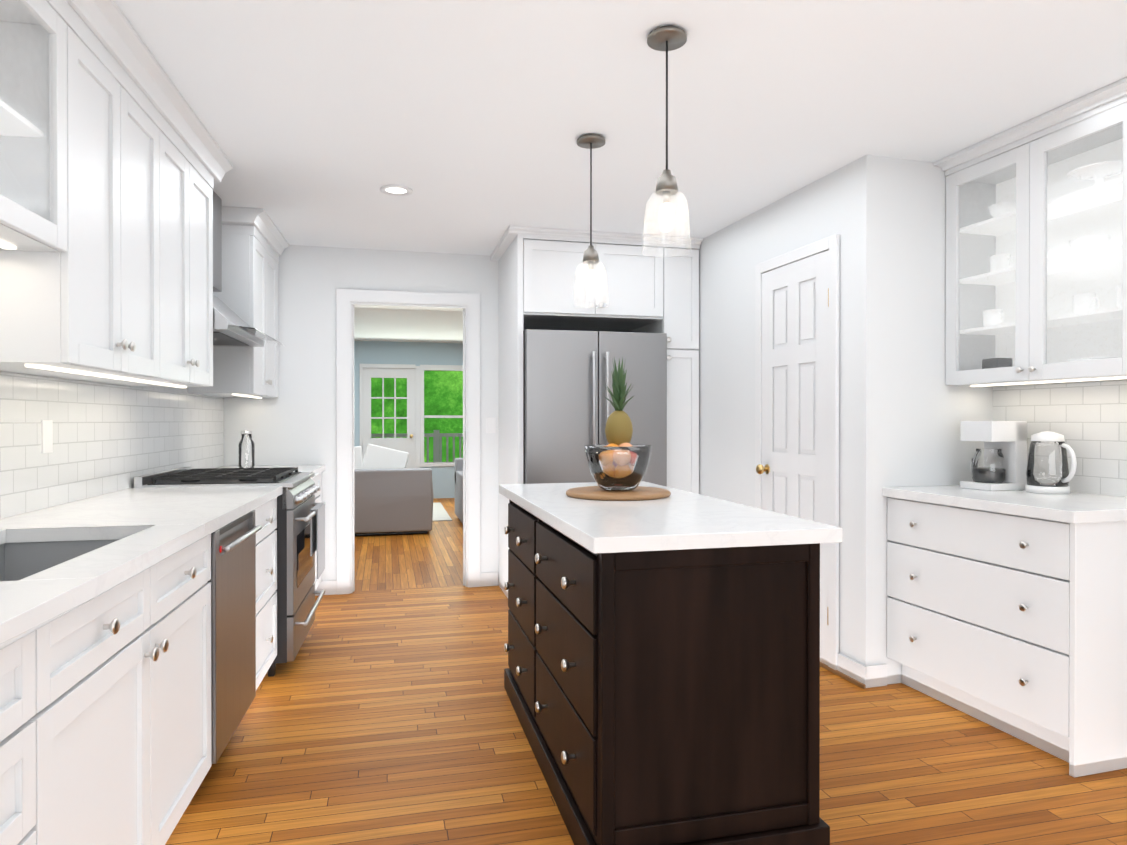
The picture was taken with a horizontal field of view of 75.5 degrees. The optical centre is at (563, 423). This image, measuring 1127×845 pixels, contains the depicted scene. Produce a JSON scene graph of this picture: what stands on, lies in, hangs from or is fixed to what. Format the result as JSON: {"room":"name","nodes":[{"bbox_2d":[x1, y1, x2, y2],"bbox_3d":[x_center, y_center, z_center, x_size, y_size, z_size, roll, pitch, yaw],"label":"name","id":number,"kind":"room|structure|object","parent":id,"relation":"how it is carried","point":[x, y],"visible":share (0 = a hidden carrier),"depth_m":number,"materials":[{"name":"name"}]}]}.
{"room":"kitchen","nodes":[
{"label":"kitchen","id":0,"kind":"room"},
{"bbox_2d":[0,371,222,487],"bbox_3d":[-1.579,0.000,1.070,0.100,2.440,8.070,0,0,-11],"label":"wall","id":1,"kind":"structure","parent":0,"point":[79,380],"depth_m":2.75,"materials":[{"name":"white paint"}]},
{"bbox_2d":[0,0,79,367],"bbox_3d":[-1.429,-0.692,1.499,0.362,1.060,0.901,0,0,-11],"label":"upper cabinet","id":2,"kind":"object","parent":1,"relation":"attached to","point":[40,113],"depth_m":1.95,"materials":[{"name":"white paint"}]},
{"bbox_2d":[0,0,167,383],"bbox_3d":[-1.590,-0.695,2.293,0.362,1.060,0.721,0,0,-11],"label":"upper cabinet","id":3,"kind":"object","parent":1,"relation":"attached to","point":[115,164],"depth_m":2.33,"materials":[{"name":"white paint"}]},
{"bbox_2d":[0,372,223,518],"bbox_3d":[-1.687,-0.052,1.885,0.012,0.704,6.230,0,0,-11],"label":"tile backsplash","id":4,"kind":"structure","parent":1,"relation":"attached to","point":[63,441],"depth_m":2.92,"materials":[{"name":"white tile"}]},
{"bbox_2d":[81,92,219,391],"bbox_3d":[-1.733,-0.699,3.001,0.362,1.060,0.722,0,0,-11],"label":"upper cabinet","id":5,"kind":"object","parent":1,"relation":"attached to","point":[193,168],"depth_m":3.05,"materials":[{"name":"white paint"}]},
{"bbox_2d":[188,206,288,398],"bbox_3d":[-2.014,-0.706,4.556,0.428,1.060,0.862,0,0,-11],"label":"upper cabinet","id":6,"kind":"object","parent":1,"relation":"attached to","point":[252,244],"depth_m":4.23,"materials":[{"name":"white paint"}]},
{"bbox_2d":[213,191,285,346],"bbox_3d":[-1.801,-0.835,3.791,0.532,0.791,0.836,0,0,-11],"label":"range hood","id":7,"kind":"object","parent":1,"relation":"attached to","point":[231,328],"visible":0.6,"depth_m":3.86,"materials":[{"name":"silver metal"}]},
{"bbox_2d":[223,245,523,584],"bbox_3d":[-0.498,-0.021,5.451,4.550,2.440,0.120,0,0,-14],"label":"wall","id":8,"kind":"structure","parent":0,"point":[294,423],"depth_m":5.11,"materials":[{"name":"white paint"}]},
{"bbox_2d":[315,572,497,595],"bbox_3d":[-1.563,1.151,5.127,2.225,0.100,0.014,0,0,-14],"label":"baseboard","id":9,"kind":"structure","parent":8,"relation":"attached to","point":[329,587],"depth_m":5.11,"materials":[{"name":"white paint"}]},
{"bbox_2d":[336,288,479,594],"bbox_3d":[-1.120,0.125,5.300,1.010,2.153,0.156,0,0,-14],"label":"door frame","id":10,"kind":"structure","parent":8,"relation":"attached to","point":[349,300],"depth_m":5.21,"materials":[{"name":"white paint"}]},
{"bbox_2d":[486,418,495,432],"bbox_3d":[-0.536,0.012,5.375,0.070,0.115,0.008,0,0,-14],"label":"switch plate","id":11,"kind":"object","parent":8,"relation":"attached to","point":[490,425],"visible":1,"depth_m":5.37,"materials":[{"name":"white plastic"}]},
{"bbox_2d":[354,341,462,497],"bbox_3d":[-2.190,-0.049,11.420,7.400,2.440,0.120,0,0,-14],"label":"wall","id":12,"kind":"structure","parent":0,"point":[417,354],"depth_m":11.34,"materials":[{"name":"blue paint"}]},
{"bbox_2d":[359,364,415,467],"bbox_3d":[-2.717,0.127,11.258,0.846,2.090,0.145,0,0,-14],"label":"door","id":13,"kind":"structure","parent":12,"relation":"in","point":[367,372],"depth_m":11.25,"materials":[{"name":"white paint"}]},
{"bbox_2d":[420,365,462,466],"bbox_3d":[-1.413,-0.125,11.588,1.716,1.590,0.120,0,0,-14],"label":"window","id":14,"kind":"structure","parent":12,"relation":"in","point":[423,368],"depth_m":11.36,"materials":[{"name":"white paint"}]},
{"bbox_2d":[114,0,1126,342],"bbox_3d":[-0.503,-1.276,4.517,7.800,0.080,14.320,0,0,-14],"label":"ceiling","id":15,"kind":"structure","parent":0,"point":[468,122],"depth_m":2.74,"materials":[{"name":"white paint"}]},
{"bbox_2d":[380,185,412,195],"bbox_3d":[-0.882,-1.230,3.838,0.170,0.006,0.170,0,0,-14],"label":"recessed light","id":16,"kind":"object","parent":15,"relation":"in","point":[397,190],"visible":1,"depth_m":3.84,"materials":[{"name":"white paint"}]},
{"bbox_2d":[573,134,608,307],"bbox_3d":[0.118,-0.870,3.137,0.154,0.720,0.154,0,0,-14],"label":"pendant light","id":17,"kind":"object","parent":15,"relation":"hanging from","point":[590,142],"visible":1,"depth_m":3.12,"materials":[{"name":"clear glass"}]},
{"bbox_2d":[642,26,690,256],"bbox_3d":[0.325,-0.883,2.292,0.154,0.684,0.154,0,0,-14],"label":"pendant light","id":18,"kind":"object","parent":15,"relation":"hanging from","point":[666,38],"visible":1,"depth_m":2.28,"materials":[{"name":"clear glass"}]},
{"bbox_2d":[165,498,1126,844],"bbox_3d":[-0.726,1.229,5.442,7.800,0.060,16.200,0,0,-14],"label":"floor","id":19,"kind":"structure","parent":0,"point":[381,717],"depth_m":2.65,"materials":[{"name":"brown wood"}]},
{"bbox_2d":[0,625,51,844],"bbox_3d":[-1.181,0.783,0.981,0.637,0.876,0.450,0,0,-11],"label":"base cabinet","id":20,"kind":"object","parent":19,"relation":"on","point":[25,668],"depth_m":1.23,"materials":[{"name":"white paint"}]},
{"bbox_2d":[52,537,211,844],"bbox_3d":[-1.335,0.779,1.741,0.637,0.876,1.101,0,0,-11],"label":"base cabinet","id":21,"kind":"object","parent":19,"relation":"on","point":[105,671],"depth_m":1.72,"materials":[{"name":"white paint"}]},
{"bbox_2d":[0,486,282,652],"bbox_3d":[-1.301,0.322,1.632,0.666,0.040,3.578,0,0,-11],"label":"countertop","id":22,"kind":"structure","parent":21,"relation":"on","point":[157,524],"depth_m":2.09,"materials":[{"name":"white stone"}]},
{"bbox_2d":[0,533,123,576],"bbox_3d":[-1.322,0.435,1.742,0.417,0.211,0.787,0,0,-11],"label":"sink","id":23,"kind":"object","parent":22,"relation":"in","point":[18,555],"depth_m":2.10,"materials":[{"name":"grey metal"}]},
{"bbox_2d":[134,467,325,676],"bbox_3d":[-1.664,0.725,3.776,0.769,0.965,0.752,0,0,-11],"label":"range","id":24,"kind":"object","parent":19,"relation":"on","point":[300,528],"visible":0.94,"depth_m":3.54,"materials":[{"name":"silver metal"}]},
{"bbox_2d":[208,510,261,763],"bbox_3d":[-1.454,0.777,2.584,0.626,0.861,0.596,0,0,-11],"label":"dishwasher","id":25,"kind":"object","parent":19,"relation":"on","point":[232,580],"visible":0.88,"depth_m":2.56,"materials":[{"name":"silver metal"}]},
{"bbox_2d":[224,497,276,689],"bbox_3d":[-1.616,0.773,3.127,0.637,0.876,0.527,0,0,-11],"label":"base cabinet","id":26,"kind":"object","parent":19,"relation":"on","point":[266,516],"depth_m":3.21,"materials":[{"name":"white paint"}]},
{"bbox_2d":[312,473,321,590],"bbox_3d":[-1.907,0.766,4.570,0.635,0.876,0.890,0,0,-11],"label":"base cabinet","id":27,"kind":"object","parent":19,"relation":"on","point":[318,496],"depth_m":4.89,"materials":[{"name":"white paint"}]},
{"bbox_2d":[217,465,323,477],"bbox_3d":[-1.896,0.308,4.569,0.664,0.040,0.888,0,0,-11],"label":"countertop","id":28,"kind":"structure","parent":27,"relation":"on","point":[317,469],"depth_m":4.82,"materials":[{"name":"white stone"}]},
{"bbox_2d":[238,431,254,467],"bbox_3d":[-2.032,0.167,4.668,0.095,0.240,0.096,0,0,-11],"label":"bottle","id":29,"kind":"object","parent":28,"relation":"on","point":[246,433],"visible":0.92,"depth_m":4.68,"materials":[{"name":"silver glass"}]},
{"bbox_2d":[354,444,433,536],"bbox_3d":[-2.563,0.704,8.005,2.190,0.966,0.984,0,0,-14],"label":"sofa","id":30,"kind":"object","parent":19,"relation":"on","point":[394,495],"visible":0.46,"depth_m":7.72,"materials":[{"name":"grey fabric"}]},
{"bbox_2d":[432,502,451,521],"bbox_3d":[-2.896,1.174,9.472,2.700,0.012,1.940,0,0,-14],"label":"rug","id":31,"kind":"object","parent":19,"relation":"on","point":[440,513],"visible":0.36,"depth_m":9.46,"materials":[{"name":"grey carpet"}]},
{"bbox_2d":[455,458,462,523],"bbox_3d":[-0.781,0.808,8.840,0.990,0.750,0.970,0,0,-14],"label":"armchair","id":32,"kind":"object","parent":19,"relation":"on","point":[459,488],"visible":0.15,"depth_m":8.74,"materials":[{"name":"grey fabric"}]},
{"bbox_2d":[523,329,666,485],"bbox_3d":[0.135,0.301,5.033,0.936,1.800,0.876,0,0,-14],"label":"refrigerator","id":33,"kind":"object","parent":19,"relation":"on","point":[568,409],"visible":0.31,"depth_m":4.63,"materials":[{"name":"silver metal"}]},
{"bbox_2d":[491,226,702,597],"bbox_3d":[0.197,-0.019,5.115,1.304,2.439,0.857,0,0,-14],"label":"surround","id":34,"kind":"object","parent":19,"relation":"on","point":[647,293],"visible":0.58,"depth_m":4.84,"materials":[{"name":"white paint"}]},
{"bbox_2d":[500,493,829,844],"bbox_3d":[0.221,0.767,2.676,0.714,0.891,1.500,0,0,-14],"label":"kitchen island","id":35,"kind":"object","parent":19,"relation":"on","point":[662,679],"depth_m":2.00,"materials":[{"name":"brown wood"}]},
{"bbox_2d":[499,481,841,556],"bbox_3d":[0.234,0.302,2.672,0.711,0.040,1.570,0,0,-14],"label":"island countertop","id":36,"kind":"structure","parent":35,"relation":"on","point":[681,521],"depth_m":2.10,"materials":[{"name":"white stone"}]},
{"bbox_2d":[566,486,670,500],"bbox_3d":[0.214,0.271,2.857,0.410,0.020,0.410,0,0,-14],"label":"cutting board","id":37,"kind":"object","parent":36,"relation":"on","point":[638,493],"visible":0.92,"depth_m":2.73,"materials":[{"name":"brown wood"}]},
{"bbox_2d":[584,357,651,490],"bbox_3d":[0.214,-0.002,2.856,0.264,0.524,0.264,0,0,-14],"label":"fruit bowl","id":38,"kind":"object","parent":37,"relation":"on","point":[619,462],"visible":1,"depth_m":2.81,"materials":[{"name":"clear glass"}]},
{"bbox_2d":[882,485,1126,777],"bbox_3d":[1.909,0.754,3.005,0.649,0.917,0.929,0,0,-16],"label":"base cabinet","id":39,"kind":"object","parent":19,"relation":"on","point":[1006,611],"visible":1,"depth_m":2.72,"materials":[{"name":"white paint"}]},
{"bbox_2d":[960,421,1026,490],"bbox_3d":[1.940,0.141,3.296,0.203,0.305,0.185,0,0,-16],"label":"coffee maker","id":40,"kind":"object","parent":39,"relation":"on","point":[1004,467],"visible":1,"depth_m":3.23,"materials":[{"name":"white plastic"}]},
{"bbox_2d":[1025,431,1076,493],"bbox_3d":[2.081,0.164,3.095,0.160,0.262,0.209,0,0,-16],"label":"kettle","id":41,"kind":"object","parent":39,"relation":"on","point":[1033,485],"visible":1,"depth_m":3.10,"materials":[{"name":"white plastic"}]},
{"bbox_2d":[698,155,884,665],"bbox_3d":[1.081,-0.017,4.558,0.100,2.440,2.520,0,0,-16],"label":"wall","id":42,"kind":"structure","parent":0,"point":[846,203],"depth_m":3.50,"materials":[{"name":"white paint"}]},
{"bbox_2d":[756,250,828,664],"bbox_3d":[1.193,0.172,3.850,0.081,2.050,0.614,0,0,-16],"label":"closet door","id":43,"kind":"structure","parent":42,"relation":"in","point":[793,469],"depth_m":3.81,"materials":[{"name":"white paint"}]},
{"bbox_2d":[755,234,839,669],"bbox_3d":[1.219,0.145,3.859,0.021,2.123,0.731,0,0,-16],"label":"door frame","id":44,"kind":"structure","parent":42,"relation":"attached to","point":[831,244],"depth_m":3.54,"materials":[{"name":"white paint"}]},
{"bbox_2d":[820,653,886,688],"bbox_3d":[1.201,1.157,4.121,0.134,0.103,1.643,0,0,-16],"label":"baseboard","id":45,"kind":"structure","parent":42,"relation":"attached to","point":[858,674],"depth_m":3.35,"materials":[{"name":"white paint"}]},
{"bbox_2d":[884,157,993,684],"bbox_3d":[1.821,-0.012,3.513,0.735,2.440,0.100,0,0,-16],"label":"wall","id":46,"kind":"structure","parent":0,"point":[927,410],"depth_m":3.41,"materials":[{"name":"white paint"}]},
{"bbox_2d":[994,379,1126,386],"bbox_3d":[2.923,0.001,0.866,0.100,2.440,5.600,0,0,-16],"label":"wall","id":47,"kind":"structure","parent":0,"point":[1059,383],"depth_m":3.20,"materials":[{"name":"white paint"}]},
{"bbox_2d":[933,77,1126,386],"bbox_3d":[2.051,-0.700,3.022,0.363,1.057,0.964,0,0,-16],"label":"upper cabinet","id":48,"kind":"object","parent":47,"relation":"attached to","point":[1043,333],"visible":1,"depth_m":3.06,"materials":[{"name":"white paint"}]},
{"bbox_2d":[983,309,1004,325],"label":"cup","id":49,"kind":"object","parent":48,"relation":"in","point":[990,313],"depth_m":3.35,"materials":[{"name":"white ceramic"}]},
{"bbox_2d":[982,358,1011,368],"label":"plate","id":50,"kind":"object","parent":48,"relation":"in","point":[995,360],"depth_m":3.33,"materials":[{"name":"black ceramic"}]},
{"bbox_2d":[990,254,1012,271],"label":"cup","id":51,"kind":"object","parent":48,"relation":"in","point":[998,267],"depth_m":3.31,"materials":[{"name":"white ceramic"}]},
{"bbox_2d":[988,200,1015,217],"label":"plate","id":52,"kind":"object","parent":48,"relation":"in","point":[992,206],"depth_m":3.26,"materials":[{"name":"white ceramic"}]},
{"bbox_2d":[1072,293,1099,312],"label":"cup","id":53,"kind":"object","parent":48,"relation":"in","point":[1088,299],"depth_m":2.93,"materials":[{"name":"white ceramic"}]},
{"bbox_2d":[1067,160,1122,184],"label":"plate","id":54,"kind":"object","parent":48,"relation":"in","point":[1087,168],"depth_m":2.88,"materials":[{"name":"white ceramic"}]},
{"bbox_2d":[1068,356,1121,361],"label":"plate","id":55,"kind":"object","parent":48,"relation":"in","point":[1080,359],"depth_m":2.84,"materials":[{"name":"white ceramic"}]},
{"bbox_2d":[1116,285,1122,306],"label":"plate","id":56,"kind":"object","parent":48,"relation":"in","point":[1117,290],"depth_m":2.81,"materials":[{"name":"white ceramic"}]},
{"bbox_2d":[993,380,1126,496],"bbox_3d":[2.270,0.060,2.915,0.006,0.471,1.300,0,0,-16],"label":"tile backsplash","id":57,"kind":"structure","parent":47,"relation":"attached to","point":[1088,420],"depth_m":3.11,"materials":[{"name":"white tile"}]},
{"label":"outside","id":58,"kind":"structure","parent":0,"visible":0},
{"bbox_2d":[371,430,462,461],"bbox_3d":[-2.556,0.639,12.919,7.400,1.050,0.100,0,0,-14],"label":"porch railing","id":59,"kind":"object","parent":58,"relation":"attached to","point":[437,435],"visible":0.06,"depth_m":12.95,"materials":[{"name":"white paint"}]},
{"bbox_2d":[371,371,462,461],"bbox_3d":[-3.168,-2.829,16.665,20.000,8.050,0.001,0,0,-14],"label":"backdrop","id":60,"kind":"structure","parent":58,"point":[443,392],"depth_m":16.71,"materials":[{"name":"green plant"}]}
]}

